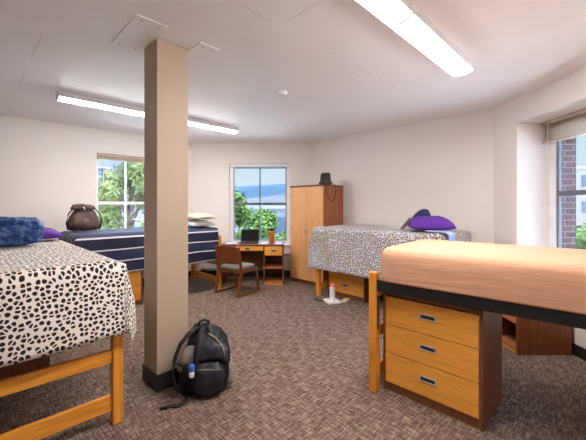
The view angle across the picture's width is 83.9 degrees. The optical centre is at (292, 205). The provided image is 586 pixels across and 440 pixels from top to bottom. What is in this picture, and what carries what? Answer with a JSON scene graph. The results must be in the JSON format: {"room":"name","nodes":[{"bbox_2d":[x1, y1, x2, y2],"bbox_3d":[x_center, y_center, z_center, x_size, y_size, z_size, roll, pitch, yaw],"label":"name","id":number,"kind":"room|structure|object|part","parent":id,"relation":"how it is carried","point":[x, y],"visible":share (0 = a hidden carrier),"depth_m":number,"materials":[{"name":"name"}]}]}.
{"room":"dormitory room","nodes":[
{"label":"dormitory room","id":0,"kind":"room"},
{"bbox_2d":[0,114,191,277],"bbox_3d":[-4.442,0.070,4.751,0.300,2.800,6.237,0,0,45],"label":"wall","id":1,"kind":"structure","parent":0,"point":[47,168],"depth_m":5.17,"materials":[{"name":"paint"}]},
{"bbox_2d":[97,159,143,227],"bbox_3d":[-3.062,-0.040,6.014,0.205,1.760,1.080,0,0,45],"label":"window","id":2,"kind":"structure","parent":1,"relation":"in","point":[125,203],"depth_m":6.04,"materials":[{"name":"white plastic"}]},
{"bbox_2d":[97,153,143,184],"bbox_3d":[-3.053,-0.643,6.005,0.996,0.547,0.069,0,0,-45],"label":"window blind","id":3,"kind":"object","parent":2,"relation":"attached to","point":[99,155],"visible":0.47,"depth_m":5.88,"materials":[{"name":"beige fabric"}]},
{"bbox_3d":[-3.057,-0.828,6.008,0.976,0.015,0.052,0,0,-45],"label":"rail","id":4,"kind":"part","parent":3,"relation":"part of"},
{"bbox_2d":[144,38,187,374],"bbox_3d":[-1.075,0.070,2.763,0.265,2.800,0.265,0,0,45],"label":"column","id":5,"kind":"structure","parent":0,"point":[165,63],"depth_m":2.67,"materials":[{"name":"beige paint"}]},
{"bbox_2d":[142,363,178,392],"bbox_3d":[-1.075,1.403,2.763,0.285,0.135,0.285,0,0,45],"label":"baseboard","id":6,"kind":"structure","parent":5,"relation":"attached to","point":[160,382],"depth_m":2.63,"materials":[{"name":"black plastic"}]},
{"bbox_2d":[192,143,311,270],"bbox_3d":[-0.870,0.070,7.000,2.521,2.800,0.300,0,0,0],"label":"wall","id":7,"kind":"structure","parent":0,"point":[211,162],"depth_m":6.85,"materials":[{"name":"paint"}]},
{"bbox_2d":[200,271,289,275],"bbox_3d":[-0.870,1.415,6.844,2.497,0.110,0.012,0,0,0],"label":"baseboard","id":8,"kind":"structure","parent":7,"relation":"attached to","point":[252,273],"depth_m":6.84,"materials":[{"name":"black plastic"}]},
{"bbox_2d":[230,164,289,245],"bbox_3d":[-0.704,-0.030,6.918,1.342,1.740,0.205,0,0,0],"label":"window","id":9,"kind":"structure","parent":7,"relation":"in","point":[232,190],"depth_m":6.96,"materials":[{"name":"grey metal"}]},
{"bbox_2d":[230,164,288,188],"bbox_3d":[-0.704,-0.624,6.905,1.258,0.547,0.069,0,0,0],"label":"window blind","id":10,"kind":"object","parent":9,"relation":"attached to","point":[231,165],"visible":1,"depth_m":6.88,"materials":[{"name":"white fabric"}]},
{"bbox_3d":[-0.704,-0.831,6.910,1.238,0.015,0.052,0,0,0],"label":"rail","id":11,"kind":"part","parent":10,"relation":"part of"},
{"bbox_2d":[0,0,585,142],"bbox_3d":[-1.060,-1.430,2.861,7.618,0.200,8.139,0,0,45],"label":"ceiling","id":12,"kind":"structure","parent":0,"point":[343,71],"depth_m":2.98,"materials":[{"name":"white paint"}]},
{"bbox_2d":[55,90,143,116],"bbox_3d":[-2.319,-1.284,4.257,1.253,0.092,0.192,0,0,-45],"label":"ceiling light","id":13,"kind":"object","parent":12,"relation":"attached to","point":[63,96],"visible":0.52,"depth_m":4.05,"materials":[{"name":"white plastic"}]},
{"bbox_2d":[111,14,167,52],"bbox_3d":[-1.205,-1.325,2.536,0.570,0.009,0.222,0,0,45],"label":"ceiling patch","id":14,"kind":"structure","parent":12,"relation":"attached to","point":[140,31],"depth_m":2.50,"materials":[{"name":"white paint"}]},
{"bbox_2d":[188,42,219,68],"bbox_3d":[-0.874,-1.325,2.895,0.530,0.009,0.182,0,0,45],"label":"ceiling patch","id":15,"kind":"structure","parent":12,"relation":"attached to","point":[201,51],"depth_m":2.83,"materials":[{"name":"white paint"}]},
{"bbox_2d":[188,117,238,133],"bbox_3d":[-1.433,-1.284,5.143,1.253,0.092,0.192,0,0,-45],"label":"ceiling light","id":16,"kind":"object","parent":12,"relation":"attached to","point":[191,121],"visible":0.59,"depth_m":5.19,"materials":[{"name":"white plastic"}]},
{"bbox_2d":[188,122,236,132],"bbox_3d":[-1.433,-1.271,5.143,1.221,0.058,0.184,0,0,-45],"label":"diffuser","id":17,"kind":"object","parent":16,"relation":"attached to","point":[208,125],"depth_m":5.23,"materials":[{"name":"white plastic"}]},
{"bbox_2d":[276,90,287,96],"bbox_3d":[-0.129,-1.309,3.808,0.132,0.042,0.132,0,0,0],"label":"smoke detector","id":18,"kind":"object","parent":12,"relation":"attached to","point":[281,93],"visible":1,"depth_m":3.77,"materials":[{"name":"white plastic"}]},
{"bbox_2d":[356,0,413,24],"bbox_3d":[0.284,-1.284,1.769,1.253,0.092,0.192,0,0,-45],"label":"ceiling light","id":19,"kind":"object","parent":12,"relation":"attached to","point":[391,12],"visible":1,"depth_m":2.08,"materials":[{"name":"white plastic"}]},
{"bbox_2d":[388,5,473,75],"bbox_3d":[1.170,-1.284,2.655,1.253,0.092,0.192,0,0,-45],"label":"ceiling light","id":20,"kind":"object","parent":12,"relation":"attached to","point":[421,32],"visible":0.85,"depth_m":2.52,"materials":[{"name":"white plastic"}]},
{"bbox_2d":[0,276,585,439],"bbox_3d":[-1.060,1.570,2.861,7.618,0.200,8.139,0,0,45],"label":"floor","id":21,"kind":"structure","parent":0,"point":[301,362],"depth_m":2.57,"materials":[{"name":"carpet"}]},
{"bbox_2d":[0,355,49,379],"bbox_3d":[-2.582,1.077,2.976,0.498,0.785,0.720,0,0,-45],"label":"dresser","id":22,"kind":"object","parent":21,"relation":"on","point":[23,367],"visible":0.04,"depth_m":2.77,"materials":[{"name":"red laminate"}]},
{"bbox_2d":[0,334,122,439],"bbox_3d":[-2.259,0.936,2.606,2.100,1.068,1.020,0,0,45],"label":"bed","id":23,"kind":"object","parent":21,"relation":"on","point":[112,402],"visible":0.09,"depth_m":2.04,"materials":[{"name":"brown wood"}]},
{"bbox_3d":[-1.540,1.010,1.886,0.028,0.091,0.890,0,0,45],"label":"rail","id":24,"kind":"part","parent":23,"relation":"part of","materials":[{"name":"brown wood"}]},
{"bbox_3d":[-1.540,1.323,1.886,0.028,0.106,0.890,0,0,45],"label":"rail","id":25,"kind":"part","parent":23,"relation":"part of","materials":[{"name":"brown wood"}]},
{"bbox_2d":[0,239,136,367],"bbox_3d":[-2.216,0.657,2.561,1.175,0.588,2.126,0,0,-45],"label":"blanket","id":26,"kind":"object","parent":23,"relation":"on","point":[56,295],"visible":0.93,"depth_m":1.98,"materials":[{"name":"white fabric"}]},
{"bbox_2d":[0,216,43,246],"bbox_3d":[-2.660,0.228,2.930,0.660,0.267,0.297,0,0,-36],"label":"pillow","id":27,"kind":"object","parent":26,"relation":"on","point":[14,231],"visible":1,"depth_m":2.92,"materials":[{"name":"blue fabric"}]},
{"bbox_2d":[42,227,65,239],"bbox_3d":[-2.800,0.286,3.366,0.700,0.138,0.360,0,0,-45],"label":"pillow","id":28,"kind":"object","parent":26,"relation":"on","point":[49,233],"visible":0.34,"depth_m":3.42,"materials":[{"name":"purple fabric"}]},
{"bbox_3d":[-1.202,0.998,2.224,0.065,0.945,0.065,0,0,45],"label":"post","id":29,"kind":"part","parent":23,"relation":"part of","materials":[{"name":"brown wood"}]},
{"bbox_2d":[128,270,142,304],"bbox_3d":[-2.677,1.077,4.798,0.720,0.785,0.498,0,0,-45],"label":"dresser","id":30,"kind":"object","parent":21,"relation":"on","point":[136,277],"visible":0.12,"depth_m":4.83,"materials":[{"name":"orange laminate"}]},
{"bbox_3d":[-2.662,1.052,4.783,0.672,0.219,0.442,0,0,-45],"label":"drawer","id":31,"kind":"part","parent":30,"relation":"part of","materials":[{"name":"brown wood"}]},
{"bbox_3d":[-2.662,1.282,4.783,0.672,0.229,0.442,0,0,-45],"label":"drawer","id":32,"kind":"part","parent":30,"relation":"part of","materials":[{"name":"brown wood"}]},
{"bbox_2d":[160,318,233,409],"bbox_3d":[-0.734,1.190,2.573,0.527,0.553,0.386,0,0,-10],"label":"backpack","id":33,"kind":"object","parent":21,"relation":"on","point":[207,348],"visible":0.98,"depth_m":2.51,"materials":[{"name":"black fabric"}]},
{"bbox_2d":[189,364,194,377],"bbox_3d":[-0.752,1.224,2.418,0.044,0.092,0.043,0,0,0],"label":"hand sanitizer bottle","id":34,"kind":"object","parent":33,"relation":"on","point":[191,366],"visible":1,"depth_m":2.40,"materials":[{"name":"blue plastic"}]},
{"bbox_3d":[-0.727,0.954,2.667,0.116,0.080,0.036,0,0,-16],"label":"handle","id":35,"kind":"part","parent":33,"relation":"part of","materials":[{"name":"grey fabric"}]},
{"bbox_2d":[191,235,220,288],"bbox_3d":[-2.411,0.941,5.409,2.200,1.058,1.000,0,0,-45],"label":"bed","id":36,"kind":"object","parent":21,"relation":"on","point":[194,272],"visible":0.06,"depth_m":6.08,"materials":[{"name":"brown wood"}]},
{"bbox_2d":[58,226,218,271],"bbox_3d":[-2.466,0.683,5.358,1.155,0.618,2.186,0,0,45],"label":"striped blanket","id":37,"kind":"object","parent":36,"relation":"on","point":[124,245],"visible":0.49,"depth_m":4.75,"materials":[{"name":"blue fabric"}]},
{"bbox_2d":[65,204,101,230],"bbox_3d":[-3.084,0.166,4.806,0.456,0.394,0.312,0,0,-38],"label":"handbag","id":38,"kind":"object","parent":37,"relation":"on","point":[83,217],"visible":1,"depth_m":4.71,"materials":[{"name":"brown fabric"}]},
{"bbox_2d":[188,219,215,226],"bbox_3d":[-1.754,0.303,5.883,0.700,0.120,0.420,0,0,45],"label":"pillow","id":39,"kind":"object","parent":37,"relation":"on","point":[192,222],"visible":0.84,"depth_m":5.67,"materials":[{"name":"white fabric"}]},
{"bbox_2d":[188,213,215,218],"bbox_3d":[-1.718,0.176,5.819,0.660,0.117,0.420,0,0,45],"label":"pillow","id":40,"kind":"object","parent":39,"relation":"on","point":[191,215],"visible":0.83,"depth_m":5.61,"materials":[{"name":"white fabric"}]},
{"bbox_3d":[-1.987,0.998,6.495,0.065,0.945,0.065,0,0,-45],"label":"post","id":41,"kind":"part","parent":36,"relation":"part of","materials":[{"name":"brown wood"}]},
{"bbox_3d":[-1.656,1.323,6.164,0.028,0.106,0.870,0,0,-45],"label":"rail","id":42,"kind":"part","parent":36,"relation":"part of","materials":[{"name":"brown wood"}]},
{"bbox_3d":[-1.326,0.998,5.834,0.065,0.945,0.065,0,0,-45],"label":"post","id":43,"kind":"part","parent":36,"relation":"part of","materials":[{"name":"brown wood"}]},
{"bbox_2d":[214,245,260,297],"bbox_3d":[-0.951,1.064,5.599,0.528,0.812,0.612,0,0,33],"label":"desk chair","id":44,"kind":"object","parent":21,"relation":"on","point":[231,256],"visible":1,"depth_m":5.42,"materials":[{"name":"brown wood"}]},
{"bbox_3d":[-1.087,0.806,5.389,0.484,0.297,0.111,0,0,33],"label":"backrest","id":45,"kind":"part","parent":44,"relation":"part of","materials":[{"name":"brown wood"}]},
{"bbox_3d":[-1.051,1.085,5.445,0.500,0.050,0.030,0,0,33],"label":"cross rail","id":46,"kind":"part","parent":44,"relation":"part of","materials":[{"name":"brown wood"}]},
{"bbox_3d":[-1.037,1.248,5.925,0.028,0.388,0.095,0,0,33],"label":"leg","id":47,"kind":"part","parent":44,"relation":"part of","materials":[{"name":"brown wood"}]},
{"bbox_2d":[220,262,254,270],"bbox_3d":[-0.950,1.028,5.600,0.490,0.075,0.450,0,0,33],"label":"seat cushion","id":48,"kind":"object","parent":44,"relation":"on","point":[249,266],"depth_m":5.46,"materials":[{"name":"grey fabric"}]},
{"bbox_3d":[-0.738,1.080,5.468,0.020,0.060,0.399,0,0,33],"label":"rail","id":49,"kind":"part","parent":44,"relation":"part of","materials":[{"name":"brown wood"}]},
{"bbox_3d":[-0.618,1.248,5.652,0.028,0.388,0.095,0,0,33],"label":"leg","id":50,"kind":"part","parent":44,"relation":"part of","materials":[{"name":"brown wood"}]},
{"bbox_2d":[197,252,289,272],"bbox_3d":[-0.870,1.215,6.788,2.241,0.510,0.096,0,0,0],"label":"baseboard heater","id":51,"kind":"object","parent":21,"relation":"on","point":[202,265],"visible":0.12,"depth_m":6.75,"materials":[{"name":"white metal"}]},
{"bbox_2d":[221,241,284,284],"bbox_3d":[-0.763,1.095,6.345,1.190,0.750,0.550,0,0,0],"label":"desk","id":52,"kind":"object","parent":21,"relation":"on","point":[269,256],"visible":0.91,"depth_m":6.26,"materials":[{"name":"brown wood"}]},
{"bbox_3d":[-1.337,1.109,6.350,0.022,0.722,0.540,0,0,0],"label":"panel","id":53,"kind":"part","parent":52,"relation":"part of","materials":[{"name":"red laminate"}]},
{"bbox_2d":[239,229,258,243],"bbox_3d":[-0.855,0.591,6.370,0.360,0.253,0.279,0,0,0],"label":"laptop","id":54,"kind":"object","parent":52,"relation":"on","point":[248,236],"visible":1,"depth_m":6.48,"materials":[{"name":"black plastic"}]},
{"bbox_3d":[-0.807,0.793,6.308,0.501,0.083,0.464,0,0,0],"label":"drawer","id":55,"kind":"part","parent":52,"relation":"part of","materials":[{"name":"brown wood"}]},
{"bbox_3d":[-0.763,1.109,6.590,1.126,0.722,0.060,0,0,0],"label":"panel","id":56,"kind":"part","parent":52,"relation":"part of","materials":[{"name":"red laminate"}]},
{"bbox_3d":[-0.542,1.109,6.350,0.022,0.722,0.540,0,0,0],"label":"panel","id":57,"kind":"part","parent":52,"relation":"part of","materials":[{"name":"brown wood"}]},
{"bbox_2d":[269,228,273,242],"bbox_3d":[-0.415,0.575,6.360,0.108,0.290,0.108,0,0,0],"label":"drink bottle","id":58,"kind":"object","parent":52,"relation":"on","point":[271,232],"visible":0.98,"depth_m":6.32,"materials":[{"name":"orange plastic"}]},
{"bbox_2d":[265,262,281,268],"bbox_3d":[-0.365,1.156,6.343,0.331,0.028,0.525,0,0,0],"label":"shelf","id":59,"kind":"object","parent":52,"relation":"attached to","point":[268,265],"depth_m":6.26,"materials":[{"name":"laminate"}]},
{"bbox_2d":[265,276,281,282],"bbox_3d":[-0.365,1.426,6.343,0.331,0.028,0.525,0,0,0],"label":"shelf","id":60,"kind":"object","parent":52,"relation":"attached to","point":[268,279],"depth_m":6.26,"materials":[{"name":"laminate"}]},
{"bbox_3d":[-0.365,0.836,6.323,0.327,0.168,0.494,0,0,0],"label":"drawer","id":61,"kind":"part","parent":52,"relation":"part of","materials":[{"name":"brown wood"}]},
{"bbox_3d":[-0.189,1.109,6.350,0.022,0.722,0.540,0,0,0],"label":"panel","id":62,"kind":"part","parent":52,"relation":"part of","materials":[{"name":"brown wood"}]},
{"bbox_2d":[290,184,342,285],"bbox_3d":[0.450,0.540,6.333,0.608,1.860,0.852,0,0,-45],"label":"wardrobe","id":63,"kind":"object","parent":21,"relation":"on","point":[311,207],"visible":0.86,"depth_m":6.13,"materials":[{"name":"laminate"}]},
{"bbox_3d":[0.099,0.519,6.278,0.019,1.751,0.415,0,0,-45],"label":"door","id":64,"kind":"part","parent":63,"relation":"part of","materials":[{"name":"laminate"}]},
{"bbox_3d":[0.395,0.519,5.982,0.415,1.751,0.019,0,0,45],"label":"door","id":65,"kind":"part","parent":63,"relation":"part of","materials":[{"name":"laminate"}]},
{"bbox_3d":[0.451,-0.375,6.334,0.852,0.030,0.604,0,0,45],"label":"panel","id":66,"kind":"part","parent":63,"relation":"part of","materials":[{"name":"red laminate"}]},
{"bbox_2d":[319,173,335,200],"bbox_3d":[0.612,-0.347,6.028,0.304,0.526,0.256,0,0,-45],"label":"handbag","id":67,"kind":"object","parent":63,"relation":"on","point":[325,178],"visible":0.89,"depth_m":5.96,"materials":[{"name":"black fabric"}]},
{"bbox_2d":[316,269,327,295],"bbox_3d":[1.442,0.926,5.021,2.000,1.088,1.020,0,0,45],"label":"bed","id":68,"kind":"object","parent":21,"relation":"on","point":[320,285],"visible":0.06,"depth_m":5.35,"materials":[{"name":"brown wood"}]},
{"bbox_3d":[0.421,0.998,5.367,0.065,0.945,0.065,0,0,45],"label":"post","id":69,"kind":"part","parent":68,"relation":"part of","materials":[{"name":"brown wood"}]},
{"bbox_3d":[0.758,1.323,5.705,0.028,0.106,0.890,0,0,45],"label":"rail","id":70,"kind":"part","parent":68,"relation":"part of","materials":[{"name":"brown wood"}]},
{"bbox_2d":[308,224,470,279],"bbox_3d":[1.386,0.715,4.999,1.116,0.769,2.222,0,0,-45],"label":"blanket","id":71,"kind":"object","parent":68,"relation":"on","point":[351,249],"visible":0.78,"depth_m":4.77,"materials":[{"name":"white fabric"}]},
{"bbox_2d":[390,217,412,228],"bbox_3d":[1.577,0.245,4.740,0.267,0.168,0.220,0,0,35],"label":"book","id":72,"kind":"object","parent":71,"relation":"on","point":[408,219],"visible":1,"depth_m":4.68,"materials":[{"name":"grey paper"}]},
{"bbox_2d":[412,209,430,218],"bbox_3d":[1.923,0.184,4.895,0.291,0.287,0.157,0,0,40],"label":"bag","id":73,"kind":"object","parent":71,"relation":"on","point":[422,212],"visible":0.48,"depth_m":4.83,"materials":[{"name":"fabric"}]},
{"bbox_2d":[407,216,455,229],"bbox_3d":[1.867,0.228,4.426,0.580,0.194,0.420,0,0,14],"label":"pillow","id":74,"kind":"object","parent":71,"relation":"on","point":[419,222],"visible":0.97,"depth_m":4.26,"materials":[{"name":"purple fabric"}]},
{"bbox_2d":[427,230,455,240],"bbox_3d":[1.840,0.403,4.064,0.314,0.186,0.191,0,0,45],"label":"sheet","id":75,"kind":"object","parent":71,"relation":"on","point":[451,234],"visible":0.8,"depth_m":3.99,"materials":[{"name":"white fabric"}]},
{"bbox_2d":[323,298,340,304],"bbox_3d":[0.596,1.456,4.992,0.203,0.029,0.225,0,0,-17],"label":"notebook","id":76,"kind":"object","parent":21,"relation":"on","point":[326,300],"visible":0.75,"depth_m":4.92,"materials":[{"name":"white paper"}]},
{"bbox_2d":[329,283,334,300],"bbox_3d":[0.600,1.309,4.985,0.084,0.262,0.084,0,0,0],"label":"water bottle","id":77,"kind":"object","parent":76,"relation":"on","point":[332,285],"visible":1,"depth_m":4.96,"materials":[{"name":"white plastic"}]},
{"bbox_2d":[340,297,349,302],"bbox_3d":[0.809,1.460,5.050,0.085,0.021,0.220,0,0,32],"label":"notebook","id":78,"kind":"object","parent":21,"relation":"on","point":[345,299],"visible":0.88,"depth_m":5.01,"materials":[{"name":"white paper"}]},
{"bbox_2d":[328,271,380,302],"bbox_3d":[1.005,1.077,5.368,0.720,0.785,0.498,0,0,45],"label":"dresser","id":79,"kind":"object","parent":21,"relation":"on","point":[353,287],"visible":0.36,"depth_m":5.14,"materials":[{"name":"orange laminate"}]},
{"bbox_3d":[0.989,1.052,5.352,0.442,0.219,0.672,0,0,-45],"label":"drawer","id":80,"kind":"part","parent":79,"relation":"part of","materials":[{"name":"brown wood"}]},
{"bbox_3d":[0.989,1.282,5.352,0.442,0.229,0.672,0,0,-45],"label":"drawer","id":81,"kind":"part","parent":79,"relation":"part of","materials":[{"name":"brown wood"}]},
{"bbox_2d":[383,292,501,431],"bbox_3d":[1.151,1.077,2.544,0.498,0.785,0.720,0,0,-45],"label":"dresser","id":82,"kind":"object","parent":21,"relation":"on","point":[444,358],"visible":0.88,"depth_m":2.32,"materials":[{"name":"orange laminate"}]},
{"bbox_3d":[0.977,0.813,2.370,0.125,0.042,0.006,0,0,45],"label":"handle","id":83,"kind":"part","parent":82,"relation":"part of","materials":[{"name":"black metal"}]},
{"bbox_3d":[0.977,1.038,2.370,0.125,0.042,0.006,0,0,45],"label":"handle","id":84,"kind":"part","parent":82,"relation":"part of","materials":[{"name":"black metal"}]},
{"bbox_3d":[0.977,1.268,2.370,0.125,0.042,0.006,0,0,45],"label":"handle","id":85,"kind":"part","parent":82,"relation":"part of","materials":[{"name":"silver metal"}]},
{"bbox_3d":[1.136,0.828,2.529,0.672,0.219,0.442,0,0,45],"label":"drawer","id":86,"kind":"part","parent":82,"relation":"part of","materials":[{"name":"brown wood"}]},
{"bbox_3d":[1.136,1.052,2.529,0.672,0.219,0.442,0,0,45],"label":"drawer","id":87,"kind":"part","parent":82,"relation":"part of","materials":[{"name":"brown wood"}]},
{"bbox_3d":[1.136,1.282,2.529,0.672,0.229,0.442,0,0,45],"label":"drawer","id":88,"kind":"part","parent":82,"relation":"part of","materials":[{"name":"brown wood"}]},
{"bbox_2d":[369,239,585,392],"bbox_3d":[1.659,0.892,2.311,1.970,1.155,0.960,0,0,41],"label":"bed","id":89,"kind":"object","parent":21,"relation":"on","point":[544,284],"visible":0.92,"depth_m":2.13,"materials":[{"name":"brown wood"}]},
{"bbox_3d":[0.647,0.998,2.598,0.065,0.945,0.065,0,0,41],"label":"post","id":90,"kind":"part","parent":89,"relation":"part of","materials":[{"name":"brown wood"}]},
{"bbox_3d":[0.941,1.010,2.936,0.028,0.091,0.830,0,0,41],"label":"rail","id":91,"kind":"part","parent":89,"relation":"part of","materials":[{"name":"brown wood"}]},
{"bbox_3d":[0.941,1.323,2.936,0.028,0.106,0.830,0,0,41],"label":"rail","id":92,"kind":"part","parent":89,"relation":"part of","materials":[{"name":"brown wood"}]},
{"bbox_3d":[1.371,0.625,1.979,1.840,0.086,0.056,0,0,41],"label":"rail","id":93,"kind":"part","parent":89,"relation":"part of","materials":[{"name":"black metal"}]},
{"bbox_3d":[1.659,0.450,2.311,1.836,0.270,0.956,0,0,41],"label":"mattress","id":94,"kind":"part","parent":89,"relation":"part of","materials":[{"name":"beige fabric"}]},
{"bbox_2d":[502,314,571,354],"bbox_3d":[2.475,1.095,3.690,0.550,0.750,0.980,0,0,0],"label":"desk","id":95,"kind":"object","parent":21,"relation":"on","point":[522,336],"visible":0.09,"depth_m":3.21,"materials":[{"name":"brown wood"}]},
{"bbox_3d":[2.480,1.109,3.574,0.540,0.722,0.022,0,0,0],"label":"panel","id":96,"kind":"part","parent":95,"relation":"part of","materials":[{"name":"brown wood"}]},
{"bbox_2d":[502,314,515,323],"bbox_3d":[2.473,1.156,3.397,0.525,0.028,0.331,0,0,0],"label":"shelf","id":97,"kind":"object","parent":95,"relation":"attached to","point":[511,318],"depth_m":3.34,"materials":[{"name":"laminate"}]},
{"bbox_2d":[502,335,515,350],"bbox_3d":[2.473,1.426,3.397,0.525,0.028,0.331,0,0,0],"label":"shelf","id":98,"kind":"object","parent":95,"relation":"attached to","point":[509,341],"depth_m":3.41,"materials":[{"name":"laminate"}]},
{"bbox_2d":[312,109,493,242],"bbox_3d":[1.681,0.070,5.771,3.351,2.800,0.300,0,0,45],"label":"wall","id":99,"kind":"structure","parent":0,"point":[444,167],"depth_m":5.24,"materials":[{"name":"paint"}]},
{"bbox_2d":[494,66,585,348],"bbox_3d":[3.030,0.070,3.084,0.490,2.800,2.803,0,0,-1],"label":"wall","id":100,"kind":"structure","parent":0,"point":[521,170],"depth_m":4.04,"materials":[{"name":"paint"}]},
{"bbox_2d":[549,135,585,247],"bbox_3d":[2.997,-0.135,3.379,0.505,1.790,1.370,0,0,-1],"label":"window","id":101,"kind":"structure","parent":100,"relation":"in","point":[556,193],"depth_m":3.94,"materials":[{"name":"grey metal"}]},
{"bbox_3d":[3.215,-0.150,3.383,0.070,1.760,1.310,0,0,-1],"label":"frame","id":102,"kind":"part","parent":101,"relation":"part of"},
{"bbox_2d":[542,109,585,165],"bbox_3d":[3.105,-0.753,3.381,0.069,0.547,1.286,0,0,-1],"label":"window blind","id":103,"kind":"object","parent":101,"relation":"attached to","point":[575,122],"visible":1,"depth_m":3.70,"materials":[{"name":"beige fabric"}]},
{"bbox_3d":[3.110,-0.772,3.381,0.052,0.015,1.266,0,0,-1],"label":"rail","id":104,"kind":"part","parent":103,"relation":"part of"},
{"bbox_2d":[572,343,585,360],"bbox_3d":[2.779,1.415,3.080,0.014,0.110,2.779,0,0,-1],"label":"baseboard","id":105,"kind":"structure","parent":100,"relation":"attached to","point":[578,351],"depth_m":3.15,"materials":[{"name":"black plastic"}]},
{"label":"outside","id":106,"kind":"structure","parent":0,"visible":0},
{"bbox_2d":[235,184,285,198],"bbox_3d":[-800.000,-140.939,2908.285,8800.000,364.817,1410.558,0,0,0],"label":"hills","id":107,"kind":"structure","parent":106,"point":[274,189],"depth_m":2805.03,"materials":[{"name":"blue"}]},
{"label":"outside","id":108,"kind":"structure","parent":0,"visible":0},
{"bbox_2d":[246,194,285,202],"bbox_3d":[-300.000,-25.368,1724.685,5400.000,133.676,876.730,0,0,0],"label":"hills","id":109,"kind":"structure","parent":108,"point":[281,198],"depth_m":1618.28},
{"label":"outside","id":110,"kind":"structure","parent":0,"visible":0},
{"bbox_3d":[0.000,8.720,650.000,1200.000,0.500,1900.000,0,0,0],"label":"ground","id":111,"kind":"structure","parent":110,"visible":0},
{"bbox_2d":[98,168,106,198],"bbox_3d":[-50.800,-0.705,86.000,2.800,18.350,3.400,0,0,-32],"label":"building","id":112,"kind":"structure","parent":111,"relation":"on","point":[99,175],"depth_m":84.63,"materials":[{"name":"white"}]},
{"bbox_2d":[98,161,143,228],"bbox_3d":[-5.918,3.148,11.589,3.940,10.658,3.484,0,0,0],"label":"tree","id":113,"kind":"object","parent":111,"relation":"on","point":[135,181],"visible":0.28,"depth_m":11.45,"materials":[{"name":"green plant"}]},
{"bbox_2d":[98,200,143,228],"bbox_3d":[-36.000,3.695,58.000,26.400,9.550,8.400,0,0,-32],"label":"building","id":114,"kind":"structure","parent":111,"relation":"on","point":[140,214],"depth_m":58.24,"materials":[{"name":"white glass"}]},
{"bbox_2d":[111,160,140,199],"bbox_3d":[-58.000,-4.705,116.000,12.400,26.350,8.400,0,0,-29],"label":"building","id":115,"kind":"structure","parent":111,"relation":"on","point":[113,163],"depth_m":110.61,"materials":[{"name":"white"}]},
{"bbox_2d":[235,188,252,238],"bbox_3d":[-2.925,3.815,14.413,2.499,9.327,2.688,0,0,-32],"label":"tree","id":116,"kind":"object","parent":111,"relation":"on","point":[243,217],"visible":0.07,"depth_m":14.38,"materials":[{"name":"green plant"}]},
{"bbox_2d":[235,205,285,238],"bbox_3d":[-2.200,4.170,30.000,13.400,8.600,8.400,0,0,0],"label":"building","id":117,"kind":"structure","parent":111,"relation":"on","point":[280,210],"depth_m":25.95,"materials":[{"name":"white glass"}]},
{"bbox_2d":[237,208,284,238],"bbox_3d":[-1.756,4.291,18.653,3.236,8.376,3.215,0,0,0],"label":"tree","id":118,"kind":"object","parent":111,"relation":"on","point":[268,220],"visible":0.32,"depth_m":17.96,"materials":[{"name":"green plant"}]},
{"bbox_2d":[576,166,585,230],"bbox_3d":[44.000,1.695,44.000,14.400,13.550,18.400,0,0,-44],"label":"building","id":119,"kind":"structure","parent":111,"relation":"on","point":[580,170],"depth_m":41.47,"materials":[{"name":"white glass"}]},
{"bbox_2d":[576,221,585,248],"bbox_3d":[25.740,5.772,28.955,8.506,8.779,7.001,0,0,28],"label":"tree","id":120,"kind":"object","parent":111,"relation":"on","point":[580,235],"visible":0.05,"depth_m":27.92,"materials":[{"name":"green plant"}]},
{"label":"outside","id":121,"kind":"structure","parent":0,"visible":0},
{"bbox_2d":[562,130,575,248],"bbox_3d":[3.381,2.870,3.000,0.238,11.200,5.200,0,0,0],"label":"brick wall","id":122,"kind":"structure","parent":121,"point":[568,145],"depth_m":4.03,"materials":[{"name":"brown brick"}]}
]}

